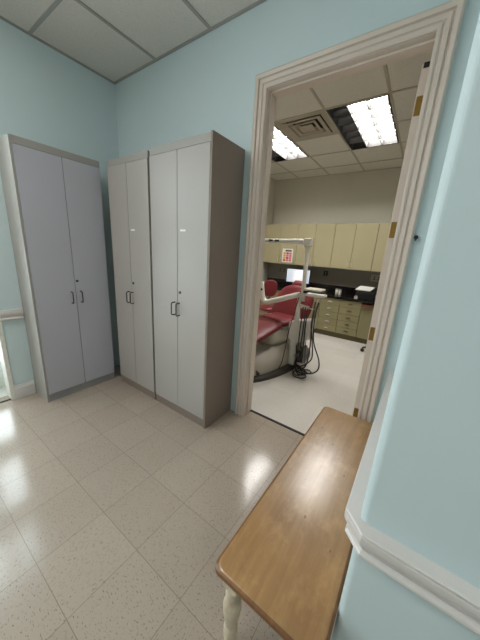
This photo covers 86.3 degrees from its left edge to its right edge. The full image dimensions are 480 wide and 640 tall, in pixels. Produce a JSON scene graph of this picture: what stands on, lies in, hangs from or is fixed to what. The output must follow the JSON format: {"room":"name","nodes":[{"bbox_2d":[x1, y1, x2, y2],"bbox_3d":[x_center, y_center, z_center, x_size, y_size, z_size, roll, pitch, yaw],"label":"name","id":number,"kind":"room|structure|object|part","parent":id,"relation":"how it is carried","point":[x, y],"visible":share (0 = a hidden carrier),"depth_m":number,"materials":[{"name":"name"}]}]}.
{"room":"dental clinic","nodes":[
{"label":"dental clinic","id":0,"kind":"room"},
{"bbox_2d":[0,19,119,389],"bbox_3d":[-2.682,-0.529,1.071,0.120,3.000,4.600,14,18,33],"label":"wall","id":1,"kind":"structure","parent":0,"point":[47,97],"depth_m":2.19,"materials":[{"name":"teal paint"}]},
{"bbox_2d":[0,321,14,399],"bbox_3d":[-2.445,-0.422,1.462,0.134,2.620,1.458,14,18,33],"label":"trim","id":2,"kind":"structure","parent":1,"relation":"attached to","point":[4,358],"depth_m":2.26,"materials":[{"name":"white paint"}]},
{"bbox_2d":[0,308,23,320],"bbox_3d":[-1.955,-0.044,2.193,0.036,0.088,0.155,14,18,33],"label":"trim","id":3,"kind":"structure","parent":1,"relation":"attached to","point":[11,314],"depth_m":2.18,"materials":[{"name":"white wood"}]},
{"bbox_2d":[13,380,35,399],"bbox_3d":[-2.007,0.649,2.385,0.014,0.130,0.155,14,18,33],"label":"baseboard","id":4,"kind":"structure","parent":1,"relation":"attached to","point":[27,388],"depth_m":2.38,"materials":[{"name":"white wood"}]},
{"bbox_2d":[0,0,266,83],"bbox_3d":[-0.507,-1.425,-0.697,5.000,0.048,4.600,14,18,33],"label":"ceiling","id":5,"kind":"structure","parent":0,"point":[115,40],"depth_m":1.83,"materials":[{"name":"tile"}]},
{"bbox_2d":[0,333,365,639],"bbox_3d":[-0.921,0.813,2.432,8.200,0.080,8.320,14,18,33],"label":"floor","id":6,"kind":"structure","parent":0,"point":[119,509],"depth_m":1.49,"materials":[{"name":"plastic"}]},
{"bbox_2d":[0,133,114,402],"bbox_3d":[-1.591,-0.351,2.360,0.323,2.122,0.628,14,18,33],"label":"tall cabinet","id":7,"kind":"object","parent":6,"relation":"on","point":[53,196],"visible":1,"depth_m":2.21,"materials":[{"name":"grey laminate"}]},
{"bbox_3d":[-1.581,-0.313,2.182,0.018,1.993,0.306,14,18,33],"label":"door","id":8,"kind":"part","parent":7,"relation":"part of","materials":[{"name":"grey laminate"}]},
{"bbox_3d":[-1.436,-1.329,2.040,0.018,0.052,0.612,14,18,33],"label":"rail","id":9,"kind":"part","parent":7,"relation":"part of","materials":[{"name":"grey laminate"}]},
{"bbox_3d":[-1.405,-0.367,2.427,0.018,1.993,0.299,14,18,33],"label":"door","id":10,"kind":"part","parent":7,"relation":"part of","materials":[{"name":"grey laminate"}]},
{"bbox_2d":[107,150,156,398],"bbox_3d":[-0.897,-0.333,2.461,0.587,2.118,0.389,14,18,33],"label":"tall cabinet","id":11,"kind":"object","parent":6,"relation":"on","point":[129,175],"visible":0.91,"depth_m":2.28,"materials":[{"name":"grey laminate"}]},
{"bbox_3d":[-1.101,-0.350,2.423,0.282,1.985,0.018,14,18,33],"label":"door","id":12,"kind":"part","parent":11,"relation":"part of","materials":[{"name":"grey laminate"}]},
{"bbox_3d":[-0.921,-1.306,2.085,0.566,0.050,0.018,14,18,33],"label":"rail","id":13,"kind":"part","parent":11,"relation":"part of","materials":[{"name":"grey laminate"}]},
{"bbox_3d":[-0.869,-0.294,2.268,0.280,1.985,0.018,14,18,33],"label":"door","id":14,"kind":"part","parent":11,"relation":"part of","materials":[{"name":"grey laminate"}]},
{"bbox_2d":[149,130,244,428],"bbox_3d":[-0.396,-0.219,2.126,0.631,2.132,0.390,14,18,33],"label":"tall cabinet","id":15,"kind":"object","parent":6,"relation":"on","point":[196,182],"visible":1,"depth_m":1.93,"materials":[{"name":"grey laminate"}]},
{"bbox_3d":[-0.610,-0.235,2.095,0.304,1.993,0.018,14,18,33],"label":"door","id":16,"kind":"part","parent":15,"relation":"part of","materials":[{"name":"grey laminate"}]},
{"bbox_3d":[-0.489,-0.081,2.005,0.010,0.110,0.041,14,18,33],"label":"handle","id":17,"kind":"part","parent":15,"relation":"part of","materials":[{"name":"metal"}]},
{"bbox_3d":[-0.421,-1.194,1.750,0.609,0.050,0.018,14,18,33],"label":"rail","id":18,"kind":"part","parent":15,"relation":"part of","materials":[{"name":"grey laminate"}]},
{"bbox_3d":[-0.360,-0.175,1.928,0.302,1.993,0.018,14,18,33],"label":"door","id":19,"kind":"part","parent":15,"relation":"part of","materials":[{"name":"grey laminate"}]},
{"bbox_2d":[259,295,268,315],"bbox_3d":[0.601,-0.393,5.746,0.416,0.715,0.643,14,18,33],"label":"base cabinet","id":20,"kind":"object","parent":6,"relation":"on","point":[261,302],"visible":0.08,"depth_m":5.49,"materials":[{"name":"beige laminate"}]},
{"bbox_2d":[267,277,374,303],"bbox_3d":[1.808,-0.537,4.850,3.309,0.170,0.633,14,18,33],"label":"countertop","id":21,"kind":"structure","parent":20,"relation":"on","point":[348,293],"depth_m":5.07,"materials":[{"name":"black laminate"}]},
{"bbox_2d":[286,268,310,283],"bbox_3d":[1.185,-0.842,5.242,0.500,0.400,0.160,13,17,30],"label":"computer monitor","id":22,"kind":"object","parent":21,"relation":"on","point":[293,274],"visible":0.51,"depth_m":5.22,"materials":[{"name":"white plastic"}]},
{"bbox_2d":[356,287,377,300],"bbox_3d":[2.283,-0.458,4.423,0.460,0.215,0.300,14,18,33],"label":"printer","id":23,"kind":"object","parent":21,"relation":"on","point":[364,295],"visible":0.51,"depth_m":4.35,"materials":[{"name":"black plastic"}]},
{"bbox_2d":[355,286,374,291],"bbox_3d":[2.175,-0.546,4.454,0.252,0.060,0.240,16,19,38],"label":"paper stack","id":24,"kind":"object","parent":23,"relation":"on","point":[361,288],"visible":1,"depth_m":4.43,"materials":[{"name":"white paper"}]},
{"bbox_2d":[357,289,373,292],"bbox_3d":[2.208,-0.518,4.464,0.250,0.050,0.280,14,18,33],"label":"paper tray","id":25,"kind":"object","parent":23,"relation":"on","point":[358,291],"depth_m":4.38,"materials":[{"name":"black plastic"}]},
{"bbox_2d":[259,280,277,312],"bbox_3d":[0.547,-0.212,4.593,0.547,0.954,0.575,4,15,3],"label":"stool","id":26,"kind":"object","parent":6,"relation":"on","point":[270,286],"visible":0.42,"depth_m":4.68,"materials":[{"name":"red leather"}]},
{"bbox_3d":[0.523,-0.212,4.594,0.380,0.082,0.380,4,15,3],"label":"seat","id":27,"kind":"part","parent":26,"relation":"part of","materials":[{"name":"red leather"}]},
{"bbox_3d":[0.557,-0.589,4.726,0.270,0.295,0.070,4,15,3],"label":"backrest","id":28,"kind":"part","parent":26,"relation":"part of","materials":[{"name":"red leather"}]},
{"bbox_2d":[269,290,279,312],"bbox_3d":[0.916,-0.317,5.536,0.353,0.715,0.643,14,18,33],"label":"base cabinet","id":29,"kind":"object","parent":6,"relation":"on","point":[278,291],"visible":0.02,"depth_m":5.27,"materials":[{"name":"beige laminate"}]},
{"bbox_2d":[250,409,304,435],"bbox_3d":[0.462,0.931,2.150,0.895,0.008,0.024,14,18,33],"label":"threshold","id":30,"kind":"object","parent":6,"relation":"on","point":[251,410],"depth_m":2.24,"materials":[{"name":"black metal"}]},
{"bbox_2d":[253,238,326,382],"bbox_3d":[0.529,-0.179,3.178,1.132,1.621,1.864,17,20,41],"label":"dental chair","id":31,"kind":"object","parent":6,"relation":"on","point":[283,333],"visible":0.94,"depth_m":3.16,"materials":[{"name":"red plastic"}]},
{"bbox_3d":[0.504,0.161,3.512,0.374,0.220,0.660,17,20,41],"label":"lift arm","id":32,"kind":"part","parent":31,"relation":"part of","materials":[{"name":"white plastic"}]},
{"bbox_3d":[0.542,-0.014,3.495,0.460,0.107,0.440,17,20,41],"label":"seat","id":33,"kind":"part","parent":31,"relation":"part of","materials":[{"name":"red leather"}]},
{"bbox_3d":[0.489,-0.316,3.262,0.588,0.290,0.072,14,18,33],"label":"support arm","id":34,"kind":"part","parent":31,"relation":"part of","materials":[{"name":"white ceramic"}]},
{"bbox_3d":[0.406,0.530,3.543,0.770,0.050,1.720,17,20,41],"label":"plate","id":35,"kind":"part","parent":31,"relation":"part of","materials":[{"name":"beige plastic"}]},
{"bbox_2d":[265,238,312,301],"bbox_3d":[0.480,-0.654,3.222,0.794,0.734,0.096,14,18,33],"label":"light","id":36,"kind":"object","parent":31,"relation":"attached to","point":[306,242],"depth_m":3.05,"materials":[{"name":"white plastic"}]},
{"bbox_3d":[0.757,-0.245,3.659,0.610,0.486,0.294,17,20,41],"label":"backrest","id":37,"kind":"part","parent":31,"relation":"part of","materials":[{"name":"red leather"}]},
{"bbox_3d":[0.822,-0.145,3.058,0.234,0.059,0.053,15,19,37],"label":"arm","id":38,"kind":"part","parent":31,"relation":"part of","materials":[{"name":"white plastic"}]},
{"bbox_2d":[300,287,325,295],"bbox_3d":[0.882,-0.320,3.079,0.277,0.113,0.218,14,18,33],"label":"tray","id":39,"kind":"object","parent":31,"relation":"on","point":[304,290],"depth_m":3.01,"materials":[{"name":"white plastic"}]},
{"bbox_2d":[215,407,371,639],"bbox_3d":[0.379,0.936,1.250,0.359,0.450,1.171,14,18,33],"label":"table","id":40,"kind":"object","parent":6,"relation":"on","point":[288,560],"visible":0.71,"depth_m":0.91,"materials":[{"name":"brown wood"}]},
{"bbox_3d":[-0.028,1.017,0.905,0.066,0.424,0.066,14,18,33],"label":"leg","id":41,"kind":"part","parent":40,"relation":"part of","materials":[{"name":"white metal"}]},
{"bbox_2d":[308,297,319,332],"bbox_3d":[1.496,-0.177,5.149,0.356,0.715,0.643,14,18,33],"label":"base cabinet","id":42,"kind":"object","parent":6,"relation":"on","point":[315,299],"visible":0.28,"depth_m":4.84,"materials":[{"name":"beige laminate"}]},
{"bbox_2d":[316,298,340,336],"bbox_3d":[1.788,-0.109,4.961,0.347,0.715,0.631,14,18,33],"label":"base cabinet","id":43,"kind":"object","parent":6,"relation":"on","point":[329,307],"visible":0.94,"depth_m":4.72,"materials":[{"name":"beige laminate"}]},
{"bbox_3d":[1.610,0.136,4.783,0.343,0.118,0.018,14,18,33],"label":"drawer","id":44,"kind":"part","parent":43,"relation":"part of","materials":[{"name":"green laminate"}]},
{"bbox_3d":[1.617,0.018,4.751,0.343,0.118,0.018,14,18,33],"label":"drawer","id":45,"kind":"part","parent":43,"relation":"part of","materials":[{"name":"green laminate"}]},
{"bbox_3d":[1.625,-0.101,4.720,0.343,0.118,0.018,14,18,33],"label":"drawer","id":46,"kind":"part","parent":43,"relation":"part of","materials":[{"name":"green laminate"}]},
{"bbox_3d":[1.632,-0.220,4.688,0.343,0.118,0.018,14,18,33],"label":"drawer","id":47,"kind":"part","parent":43,"relation":"part of","materials":[{"name":"green laminate"}]},
{"bbox_3d":[1.639,-0.338,4.656,0.343,0.118,0.018,14,18,33],"label":"drawer","id":48,"kind":"part","parent":43,"relation":"part of","materials":[{"name":"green laminate"}]},
{"bbox_2d":[335,300,361,341],"bbox_3d":[2.075,-0.040,4.770,0.354,0.715,0.631,14,18,33],"label":"base cabinet","id":49,"kind":"object","parent":6,"relation":"on","point":[349,311],"visible":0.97,"depth_m":4.53,"materials":[{"name":"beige laminate"}]},
{"bbox_3d":[1.897,0.205,4.591,0.350,0.118,0.018,14,18,33],"label":"drawer","id":50,"kind":"part","parent":49,"relation":"part of","materials":[{"name":"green laminate"}]},
{"bbox_3d":[1.905,0.087,4.559,0.350,0.118,0.018,14,18,33],"label":"drawer","id":51,"kind":"part","parent":49,"relation":"part of","materials":[{"name":"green laminate"}]},
{"bbox_3d":[1.912,-0.032,4.528,0.350,0.118,0.018,14,18,33],"label":"drawer","id":52,"kind":"part","parent":49,"relation":"part of","materials":[{"name":"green laminate"}]},
{"bbox_3d":[1.920,-0.150,4.496,0.350,0.118,0.018,14,18,33],"label":"drawer","id":53,"kind":"part","parent":49,"relation":"part of","materials":[{"name":"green laminate"}]},
{"bbox_3d":[1.927,-0.269,4.464,0.350,0.118,0.018,14,18,33],"label":"drawer","id":54,"kind":"part","parent":49,"relation":"part of","materials":[{"name":"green laminate"}]},
{"bbox_2d":[355,303,373,343],"bbox_3d":[2.357,0.033,4.563,0.355,0.715,0.663,14,18,33],"label":"base cabinet","id":55,"kind":"object","parent":6,"relation":"on","point":[366,312],"visible":0.42,"depth_m":4.38,"materials":[{"name":"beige laminate"}]},
{"bbox_2d":[261,178,275,281],"bbox_3d":[-0.367,-1.291,4.450,0.100,3.000,3.510,14,18,33],"label":"wall","id":56,"kind":"structure","parent":0,"point":[272,184],"depth_m":5.51,"materials":[{"name":"beige paint"}]},
{"bbox_2d":[115,0,479,423],"bbox_3d":[0.373,-0.539,1.817,4.550,3.000,0.110,14,18,33],"label":"wall","id":57,"kind":"structure","parent":0,"point":[207,84],"depth_m":1.73,"materials":[{"name":"teal paint"}]},
{"bbox_2d":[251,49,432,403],"bbox_3d":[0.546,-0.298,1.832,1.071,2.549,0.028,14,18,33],"label":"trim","id":58,"kind":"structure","parent":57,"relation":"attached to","point":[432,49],"depth_m":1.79,"materials":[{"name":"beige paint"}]},
{"bbox_2d":[235,0,466,422],"bbox_3d":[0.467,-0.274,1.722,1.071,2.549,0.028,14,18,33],"label":"trim","id":59,"kind":"structure","parent":57,"relation":"attached to","point":[445,19],"depth_m":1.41,"materials":[{"name":"beige paint"}]},
{"bbox_2d":[352,61,429,416],"bbox_3d":[1.142,-0.241,1.975,0.160,2.413,0.890,14,18,33],"label":"door","id":60,"kind":"structure","parent":57,"relation":"in","point":[425,66],"depth_m":1.52,"materials":[{"name":"beige paint"}]},
{"bbox_3d":[0.963,-1.314,1.317,0.028,0.024,0.004,14,18,33],"label":"plate","id":61,"kind":"part","parent":60,"relation":"part of","materials":[{"name":"black metal"}]},
{"bbox_2d":[272,168,401,223],"bbox_3d":[2.470,-1.179,4.691,4.510,3.000,0.100,14,18,33],"label":"wall","id":62,"kind":"structure","parent":0,"point":[367,197],"depth_m":4.82,"materials":[{"name":"beige paint"}]},
{"bbox_2d":[263,224,298,264],"bbox_3d":[0.904,-1.604,5.438,0.772,0.779,0.355,14,18,33],"label":"upper cabinet","id":63,"kind":"object","parent":62,"relation":"attached to","point":[272,251],"visible":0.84,"depth_m":5.32,"materials":[{"name":"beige laminate"}]},
{"bbox_3d":[0.678,-1.612,5.421,0.413,0.777,0.018,14,18,33],"label":"door","id":64,"kind":"part","parent":63,"relation":"part of","materials":[{"name":"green laminate"}]},
{"bbox_2d":[281,248,292,262],"bbox_3d":[0.973,-1.326,5.258,0.236,0.270,0.004,14,18,33],"label":"chart","id":65,"kind":"object","parent":63,"relation":"attached to","point":[287,254],"visible":1,"depth_m":5.26,"materials":[{"name":"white paper"}]},
{"bbox_3d":[0.992,-1.536,5.211,0.349,0.777,0.018,14,18,33],"label":"door","id":66,"kind":"part","parent":63,"relation":"part of","materials":[{"name":"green laminate"}]},
{"bbox_2d":[278,267,286,272],"bbox_3d":[0.952,-1.115,5.726,0.208,0.107,0.010,14,18,33],"label":"wall outlet","id":67,"kind":"object","parent":62,"relation":"attached to","point":[282,270],"visible":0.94,"depth_m":5.72,"materials":[{"name":"black plastic"}]},
{"bbox_2d":[267,277,356,294],"bbox_3d":[1.988,-0.611,5.092,3.309,0.130,0.014,14,18,33],"label":"backsplash","id":68,"kind":"structure","parent":62,"relation":"attached to","point":[348,290],"depth_m":5.25,"materials":[{"name":"black laminate"}]},
{"bbox_2d":[295,224,335,267],"bbox_3d":[1.510,-1.458,5.034,0.711,0.779,0.355,14,18,33],"label":"upper cabinet","id":69,"kind":"object","parent":62,"relation":"attached to","point":[320,253],"visible":0.87,"depth_m":4.87,"materials":[{"name":"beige laminate"}]},
{"bbox_3d":[1.283,-1.466,5.018,0.349,0.777,0.018,14,18,33],"label":"door","id":70,"kind":"part","parent":69,"relation":"part of","materials":[{"name":"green laminate"}]},
{"bbox_3d":[1.573,-1.397,4.824,0.352,0.777,0.018,14,18,33],"label":"door","id":71,"kind":"part","parent":69,"relation":"part of","materials":[{"name":"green laminate"}]},
{"bbox_2d":[268,263,380,288],"bbox_3d":[2.410,-0.692,4.778,4.310,0.458,0.004,14,18,33],"label":"backsplash","id":72,"kind":"structure","parent":62,"relation":"attached to","point":[336,276],"depth_m":5.11,"materials":[{"name":"grey laminate"}]},
{"bbox_2d":[330,224,379,270],"bbox_3d":[2.088,-1.318,4.648,0.703,0.779,0.355,14,18,33],"label":"upper cabinet","id":73,"kind":"object","parent":62,"relation":"attached to","point":[354,245],"visible":0.96,"depth_m":4.51,"materials":[{"name":"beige laminate"}]},
{"bbox_3d":[1.862,-1.327,4.631,0.343,0.777,0.018,14,18,33],"label":"door","id":74,"kind":"part","parent":73,"relation":"part of","materials":[{"name":"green laminate"}]},
{"bbox_3d":[2.149,-1.258,4.440,0.350,0.777,0.018,14,18,33],"label":"door","id":75,"kind":"part","parent":73,"relation":"part of","materials":[{"name":"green laminate"}]},
{"bbox_2d":[370,275,379,281],"bbox_3d":[2.483,-0.765,4.700,0.141,0.116,0.010,14,18,33],"label":"wall outlet","id":76,"kind":"object","parent":62,"relation":"attached to","point":[375,278],"visible":0.6,"depth_m":4.69,"materials":[{"name":"black plastic"}]},
{"bbox_2d":[371,223,390,271],"bbox_3d":[2.668,-1.179,4.261,0.715,0.779,0.355,14,18,33],"label":"upper cabinet","id":77,"kind":"object","parent":62,"relation":"attached to","point":[383,232],"visible":0.22,"depth_m":4.29,"materials":[{"name":"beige laminate"}]},
{"bbox_2d":[270,50,432,180],"bbox_3d":[1.517,-2.239,2.880,4.310,0.038,3.510,14,18,33],"label":"ceiling","id":78,"kind":"structure","parent":0,"point":[331,154],"depth_m":2.74,"materials":[{"name":"tile"}]},
{"bbox_2d":[271,125,308,161],"bbox_3d":[0.497,-2.547,3.665,0.584,0.103,1.193,14,18,33],"label":"ceiling light","id":79,"kind":"object","parent":78,"relation":"attached to","point":[283,148],"visible":0.37,"depth_m":3.85,"materials":[{"name":"white plastic"}]},
{"bbox_2d":[275,111,337,140],"bbox_3d":[0.818,-2.357,3.094,0.584,0.084,0.584,14,18,33],"label":"ceiling vent","id":80,"kind":"object","parent":78,"relation":"in","point":[318,124],"visible":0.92,"depth_m":3.09,"materials":[{"name":"metal"}]},
{"bbox_3d":[0.816,-2.321,3.104,0.170,0.008,0.170,14,18,33],"label":"louver frame","id":81,"kind":"part","parent":80,"relation":"part of","materials":[{"name":"metal"}]},
{"bbox_3d":[0.817,-2.341,3.099,0.300,0.050,0.300,14,18,33],"label":"louver frame","id":82,"kind":"part","parent":80,"relation":"part of","materials":[{"name":"metal"}]},
{"bbox_3d":[0.817,-2.341,3.099,0.456,0.050,0.456,14,18,33],"label":"louver frame","id":83,"kind":"part","parent":80,"relation":"part of","materials":[{"name":"metal"}]},
{"bbox_2d":[326,95,398,149],"bbox_3d":[1.492,-2.307,3.002,0.584,0.103,1.193,14,18,33],"label":"ceiling light","id":84,"kind":"object","parent":78,"relation":"attached to","point":[367,123],"visible":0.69,"depth_m":2.97,"materials":[{"name":"white plastic"}]},
{"bbox_3d":[1.494,-2.336,2.994,0.182,0.012,1.163,14,18,33],"label":"lamp panel","id":85,"kind":"part","parent":84,"relation":"part of","materials":[{"name":"white plastic"}]},
{"bbox_3d":[1.644,-2.300,2.893,0.182,0.012,1.163,14,18,33],"label":"lamp panel","id":86,"kind":"part","parent":84,"relation":"part of","materials":[{"name":"white plastic"}]},
{"bbox_2d":[331,13,479,639],"bbox_3d":[1.556,-0.061,0.308,2.192,3.000,1.108,14,18,33],"label":"wall","id":87,"kind":"structure","parent":0,"point":[423,490],"depth_m":0.51,"materials":[{"name":"teal paint"}]},
{"bbox_2d":[330,574,346,639],"bbox_3d":[1.460,1.323,0.678,2.205,0.130,1.122,14,18,33],"label":"baseboard","id":88,"kind":"structure","parent":87,"relation":"attached to","point":[346,574],"depth_m":0.96,"materials":[{"name":"white wood"}]},
{"bbox_2d":[344,369,479,635],"bbox_3d":[1.486,0.661,0.498,2.227,0.088,1.144,14,18,33],"label":"trim","id":89,"kind":"structure","parent":87,"relation":"attached to","point":[457,598],"depth_m":0.58,"materials":[{"name":"white wood"}]},
{"bbox_3d":[-2.581,-0.650,1.547,0.280,3.000,1.720,14,18,33],"label":"wall","id":90,"kind":"structure","parent":0,"visible":0},
{"bbox_2d":[0,360,5,386],"bbox_3d":[-2.647,-0.486,1.657,0.080,2.620,1.600,14,18,33],"label":"door","id":91,"kind":"structure","parent":90,"relation":"in","point":[2,381],"depth_m":2.51,"materials":[{"name":"white paint"}]}
]}

